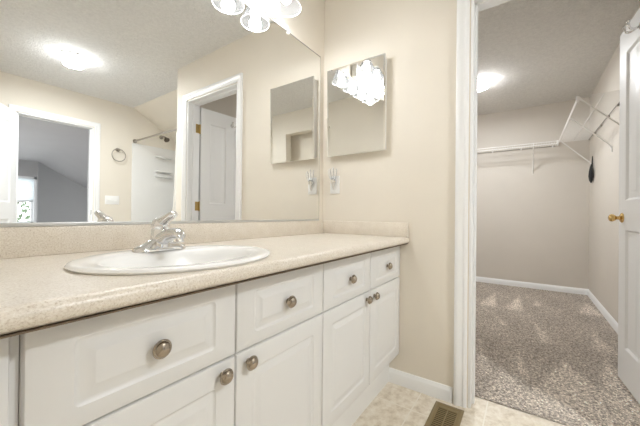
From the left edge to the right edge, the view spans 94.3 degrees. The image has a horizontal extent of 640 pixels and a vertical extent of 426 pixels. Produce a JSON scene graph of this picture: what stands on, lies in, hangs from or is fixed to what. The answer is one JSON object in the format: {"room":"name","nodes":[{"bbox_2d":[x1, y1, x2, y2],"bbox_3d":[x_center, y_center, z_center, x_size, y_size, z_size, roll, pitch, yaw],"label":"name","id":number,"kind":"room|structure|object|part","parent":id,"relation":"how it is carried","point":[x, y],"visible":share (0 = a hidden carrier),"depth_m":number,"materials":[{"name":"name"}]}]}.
{"room":"bathroom","nodes":[
{"label":"bathroom","id":0,"kind":"room"},
{"bbox_2d":[33,0,324,226],"bbox_3d":[0.074,-0.246,2.175,0.100,2.444,6.333,0,0,35],"label":"wall","id":1,"kind":"structure","parent":0,"point":[308,26],"depth_m":1.92,"materials":[{"name":"beige paint"}]},
{"bbox_2d":[0,0,320,226],"bbox_3d":[-0.542,-0.505,1.188,0.010,1.094,1.896,0,0,35],"label":"wall mirror","id":2,"kind":"object","parent":1,"relation":"attached to","point":[113,112],"visible":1,"depth_m":1.08,"materials":[{"name":"silver glass"}]},
{"bbox_2d":[0,221,323,258],"bbox_3d":[-0.530,0.083,1.201,0.021,0.081,1.948,0,0,35],"label":"backsplash","id":3,"kind":"structure","parent":1,"relation":"attached to","point":[15,242],"depth_m":0.97,"materials":[{"name":"beige laminate"}]},
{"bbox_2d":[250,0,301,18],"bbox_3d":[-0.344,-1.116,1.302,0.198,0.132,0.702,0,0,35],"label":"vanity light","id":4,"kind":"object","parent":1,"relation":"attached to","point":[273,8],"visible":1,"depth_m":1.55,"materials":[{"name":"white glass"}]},
{"bbox_3d":[-0.173,-1.106,1.513,0.155,0.112,0.155,0,0,35],"label":"lamp shade","id":5,"kind":"part","parent":4,"relation":"part of","materials":[{"name":"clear glass"}]},
{"bbox_3d":[-0.173,-1.110,1.513,0.058,0.084,0.058,0,0,35],"label":"bulb","id":6,"kind":"part","parent":4,"relation":"part of","materials":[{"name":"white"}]},
{"bbox_2d":[322,0,470,407],"bbox_3d":[0.810,-0.241,1.537,1.838,2.444,0.124,0,0,35],"label":"wall","id":7,"kind":"structure","parent":0,"point":[411,181],"depth_m":1.66,"materials":[{"name":"beige paint"}]},
{"bbox_2d":[328,167,336,189],"bbox_3d":[0.087,-0.225,1.934,0.071,0.149,0.031,0,0,35],"label":"night light","id":8,"kind":"object","parent":7,"relation":"attached to","point":[332,174],"visible":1,"depth_m":1.93,"materials":[{"name":"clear plastic"}]},
{"bbox_2d":[330,176,339,193],"bbox_3d":[0.098,-0.185,1.950,0.072,0.116,0.008,0,0,35],"label":"outlet plate","id":9,"kind":"object","parent":7,"relation":"attached to","point":[336,190],"visible":0.64,"depth_m":1.94,"materials":[{"name":"white plastic"}]},
{"bbox_2d":[327,53,386,156],"bbox_3d":[0.224,-0.644,1.839,0.400,0.556,0.055,0,0,35],"label":"medicine cabinet","id":10,"kind":"object","parent":7,"relation":"attached to","point":[357,91],"visible":1,"depth_m":1.81,"materials":[{"name":"silver metal"}]},
{"bbox_2d":[388,367,452,402],"bbox_3d":[0.536,0.939,1.630,0.356,0.078,0.013,0,0,35],"label":"baseboard","id":11,"kind":"structure","parent":7,"relation":"attached to","point":[434,389],"depth_m":1.61,"materials":[{"name":"white wood"}]},
{"bbox_2d":[453,0,469,407],"bbox_3d":[1.058,-0.087,1.276,0.880,2.140,0.019,0,0,35],"label":"trim","id":12,"kind":"structure","parent":7,"relation":"attached to","point":[463,6],"depth_m":1.51,"materials":[{"name":"white wood"}]},
{"bbox_2d":[468,0,511,407],"bbox_3d":[1.099,-0.055,1.334,0.751,2.075,0.126,0,0,35],"label":"trim","id":13,"kind":"structure","parent":7,"relation":"attached to","point":[476,5],"depth_m":1.52,"materials":[{"name":"white wood"}]},
{"bbox_2d":[608,8,639,403],"bbox_3d":[1.600,-0.047,1.463,0.156,2.036,0.747,0,0,35],"label":"door","id":14,"kind":"structure","parent":7,"relation":"in","point":[629,109],"depth_m":1.64,"materials":[{"name":"white wood"}]},
{"bbox_3d":[1.738,0.028,1.744,0.062,0.056,0.056,0,0,35],"label":"knob","id":15,"kind":"part","parent":14,"relation":"part of","materials":[{"name":"gold metal"}]},
{"bbox_2d":[622,19,639,33],"bbox_3d":[1.614,-0.966,1.531,0.068,0.051,0.073,0,0,35],"label":"robe hook","id":16,"kind":"object","parent":14,"relation":"attached to","point":[632,29],"visible":1,"depth_m":1.52,"materials":[{"name":"silver metal"}]},
{"bbox_2d":[352,282,639,425],"bbox_3d":[1.527,1.034,1.152,3.671,0.106,6.333,0,0,35],"label":"floor","id":17,"kind":"structure","parent":0,"point":[551,355],"depth_m":1.83,"materials":[{"name":"grey carpet"}]},
{"bbox_2d":[0,335,18,425],"bbox_3d":[-0.573,0.558,0.281,0.073,0.806,0.395,0,0,35],"label":"filler panel","id":18,"kind":"object","parent":17,"relation":"on","point":[9,347],"visible":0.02,"depth_m":0.42,"materials":[{"name":"white wood"}]},
{"bbox_2d":[18,264,322,425],"bbox_3d":[-0.419,0.564,0.882,0.567,0.803,0.766,0,0,35],"label":"vanity cabinet","id":19,"kind":"object","parent":17,"relation":"on","point":[249,353],"visible":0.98,"depth_m":0.64,"materials":[{"name":"white wood"}]},
{"bbox_3d":[-0.230,0.480,0.752,0.018,0.633,0.766,0,0,35],"label":"frame","id":20,"kind":"part","parent":19,"relation":"part of","materials":[{"name":"white wood"}]},
{"bbox_3d":[-0.323,0.258,0.584,0.018,0.180,0.378,0,0,35],"label":"drawer","id":21,"kind":"part","parent":19,"relation":"part of","materials":[{"name":"white wood"}]},
{"bbox_3d":[-0.327,0.570,0.583,0.018,0.437,0.378,0,0,35],"label":"door","id":22,"kind":"part","parent":19,"relation":"part of","materials":[{"name":"white wood"}]},
{"bbox_3d":[-0.304,0.262,0.571,0.028,0.037,0.037,0,0,35],"label":"knob","id":23,"kind":"part","parent":19,"relation":"part of","materials":[{"name":"silver metal"}]},
{"bbox_2d":[0,221,408,338],"bbox_3d":[-0.295,0.104,1.038,0.593,0.118,1.948,0,0,35],"label":"countertop","id":24,"kind":"structure","parent":19,"relation":"on","point":[37,292],"depth_m":0.78,"materials":[{"name":"beige laminate"}]},
{"bbox_2d":[132,211,185,252],"bbox_3d":[-0.477,0.053,0.884,0.141,0.119,0.158,1,0,-24],"label":"faucet","id":25,"kind":"object","parent":24,"relation":"on","point":[162,238],"visible":1,"depth_m":0.87,"materials":[{"name":"silver metal"}]},
{"bbox_3d":[-0.488,0.095,0.908,0.052,0.035,0.156,0,0,35],"label":"plate","id":26,"kind":"part","parent":25,"relation":"part of","materials":[{"name":"silver metal"}]},
{"bbox_3d":[-0.488,0.032,0.908,0.054,0.036,0.053,0,0,35],"label":"handle","id":27,"kind":"part","parent":25,"relation":"part of","materials":[{"name":"silver metal"}]},
{"bbox_3d":[-0.458,0.022,0.888,0.093,0.056,0.036,0,0,35],"label":"lever","id":28,"kind":"part","parent":25,"relation":"part of","materials":[{"name":"silver metal"}]},
{"bbox_3d":[-0.444,0.073,0.877,0.128,0.062,0.048,0,0,35],"label":"spout","id":29,"kind":"part","parent":25,"relation":"part of","materials":[{"name":"silver metal"}]},
{"bbox_2d":[64,245,269,274],"bbox_3d":[-0.375,0.188,0.818,0.426,0.152,0.508,0,0,35],"label":"sink","id":30,"kind":"object","parent":24,"relation":"in","point":[196,257],"visible":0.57,"depth_m":0.79,"materials":[{"name":"white ceramic"}]},
{"bbox_3d":[-0.220,0.383,0.695,0.028,0.037,0.037,0,0,35],"label":"knob","id":31,"kind":"part","parent":19,"relation":"part of","materials":[{"name":"silver metal"}]},
{"bbox_3d":[-0.175,0.384,0.760,0.028,0.037,0.037,0,0,35],"label":"knob","id":32,"kind":"part","parent":19,"relation":"part of","materials":[{"name":"silver metal"}]},
{"bbox_3d":[-0.107,0.574,0.898,0.018,0.437,0.382,0,0,35],"label":"door","id":33,"kind":"part","parent":19,"relation":"part of","materials":[{"name":"white wood"}]},
{"bbox_3d":[-0.104,0.262,0.900,0.018,0.180,0.382,0,0,35],"label":"drawer","id":34,"kind":"part","parent":19,"relation":"part of","materials":[{"name":"white wood"}]},
{"bbox_3d":[-0.086,0.265,0.887,0.028,0.037,0.037,0,0,35],"label":"knob","id":35,"kind":"part","parent":19,"relation":"part of","materials":[{"name":"silver metal"}]},
{"bbox_2d":[321,246,399,425],"bbox_3d":[0.023,0.571,1.519,0.567,0.803,0.780,0,0,35],"label":"vanity cabinet","id":36,"kind":"object","parent":17,"relation":"on","point":[361,293],"visible":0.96,"depth_m":1.28,"materials":[{"name":"white wood"}]},
{"bbox_3d":[0.113,0.578,1.216,0.018,0.437,0.384,0,0,35],"label":"door","id":37,"kind":"part","parent":36,"relation":"part of","materials":[{"name":"white wood"}]},
{"bbox_3d":[0.117,0.265,1.218,0.018,0.180,0.384,0,0,35],"label":"drawer","id":38,"kind":"part","parent":36,"relation":"part of","materials":[{"name":"white wood"}]},
{"bbox_3d":[0.135,0.269,1.205,0.028,0.037,0.037,0,0,35],"label":"knob","id":39,"kind":"part","parent":36,"relation":"part of","materials":[{"name":"silver metal"}]},
{"bbox_3d":[0.222,0.390,1.331,0.028,0.037,0.037,0,0,35],"label":"knob","id":40,"kind":"part","parent":36,"relation":"part of","materials":[{"name":"silver metal"}]},
{"bbox_3d":[0.267,0.391,1.396,0.028,0.037,0.037,0,0,35],"label":"knob","id":41,"kind":"part","parent":36,"relation":"part of","materials":[{"name":"silver metal"}]},
{"bbox_3d":[0.336,0.581,1.538,0.018,0.437,0.390,0,0,35],"label":"door","id":42,"kind":"part","parent":36,"relation":"part of","materials":[{"name":"white wood"}]},
{"bbox_3d":[0.340,0.269,1.539,0.018,0.180,0.390,0,0,35],"label":"drawer","id":43,"kind":"part","parent":36,"relation":"part of","materials":[{"name":"white wood"}]},
{"bbox_3d":[0.358,0.272,1.526,0.028,0.037,0.037,0,0,35],"label":"knob","id":44,"kind":"part","parent":36,"relation":"part of","materials":[{"name":"silver metal"}]},
{"bbox_2d":[424,401,463,425],"bbox_3d":[0.574,0.974,1.382,0.134,0.006,0.293,0,0,35],"label":"floor vent","id":45,"kind":"object","parent":17,"relation":"in","point":[441,414],"visible":1,"depth_m":1.42,"materials":[{"name":"brown metal"}]},
{"bbox_2d":[430,405,457,425],"bbox_3d":[0.574,0.974,1.382,0.086,0.004,0.245,0,0,35],"label":"grille","id":46,"kind":"object","parent":45,"relation":"attached to","point":[441,415],"depth_m":1.42,"materials":[{"name":"brown metal"}]},
{"bbox_2d":[476,97,589,288],"bbox_3d":[2.619,-0.211,4.202,1.770,2.444,0.100,0,0,35],"label":"wall","id":47,"kind":"structure","parent":0,"point":[531,227],"depth_m":3.97,"materials":[{"name":"paint"}]},
{"bbox_2d":[477,140,557,172],"bbox_3d":[2.384,-0.701,4.120,1.428,0.368,0.320,0,0,35],"label":"wire shelf","id":48,"kind":"object","parent":47,"relation":"attached to","point":[533,145],"visible":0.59,"depth_m":3.90,"materials":[{"name":"white metal"}]},
{"bbox_3d":[2.467,-0.872,4.239,1.410,0.008,0.008,0,0,35],"label":"rail","id":49,"kind":"part","parent":48,"relation":"part of","materials":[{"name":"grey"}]},
{"bbox_3d":[2.299,-0.864,3.997,1.410,0.038,0.012,0,0,35],"label":"rail","id":50,"kind":"part","parent":48,"relation":"part of","materials":[{"name":"white plastic"}]},
{"bbox_2d":[476,276,587,294],"bbox_3d":[2.576,0.971,4.149,1.766,0.078,0.013,0,0,35],"label":"baseboard","id":51,"kind":"structure","parent":47,"relation":"attached to","point":[573,290],"depth_m":3.95,"materials":[{"name":"white wood"}]},
{"bbox_2d":[477,0,639,114],"bbox_3d":[1.700,-1.488,2.925,1.900,0.080,3.271,0,0,35],"label":"ceiling","id":52,"kind":"structure","parent":0,"point":[532,53],"depth_m":2.60,"materials":[{"name":"white paint"}]},
{"bbox_2d":[478,78,490,91],"bbox_3d":[1.757,-1.405,3.289,0.245,0.082,0.245,0,0,35],"label":"ceiling light","id":53,"kind":"object","parent":52,"relation":"attached to","point":[483,83],"visible":0.59,"depth_m":3.19,"materials":[{"name":"white glass"}]},
{"bbox_2d":[588,5,639,322],"bbox_3d":[2.488,-0.220,2.401,0.068,2.444,3.209,0,0,35],"label":"wall","id":54,"kind":"structure","parent":0,"point":[604,187],"depth_m":2.88,"materials":[{"name":"paint"}]},
{"bbox_2d":[557,90,619,164],"bbox_3d":[2.673,-0.736,2.998,0.316,0.368,1.778,0,0,35],"label":"wire shelf","id":55,"kind":"object","parent":54,"relation":"attached to","point":[578,99],"visible":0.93,"depth_m":2.77,"materials":[{"name":"white metal"}]},
{"bbox_3d":[2.552,-0.898,3.084,0.012,0.038,1.760,0,0,35],"label":"rail","id":56,"kind":"part","parent":55,"relation":"part of","materials":[{"name":"white plastic"}]},
{"bbox_3d":[2.679,-0.908,2.996,0.007,0.007,1.760,0,0,35],"label":"rail","id":57,"kind":"part","parent":55,"relation":"part of","materials":[{"name":"white plastic"}]},
{"bbox_3d":[2.794,-0.907,2.916,0.008,0.008,1.760,0,0,35],"label":"rail","id":58,"kind":"part","parent":55,"relation":"part of","materials":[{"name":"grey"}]},
{"bbox_2d":[588,156,593,182],"bbox_3d":[3.133,-0.504,3.429,0.039,0.303,0.148,0,0,35],"label":"pouch","id":59,"kind":"object","parent":54,"relation":"attached to","point":[591,174],"visible":1,"depth_m":3.40,"materials":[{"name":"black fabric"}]},
{"bbox_2d":[587,289,617,333],"bbox_3d":[2.419,0.962,2.386,0.013,0.078,3.089,0,0,35],"label":"baseboard","id":60,"kind":"structure","parent":54,"relation":"attached to","point":[604,312],"depth_m":2.88,"materials":[{"name":"white wood"}]}
]}

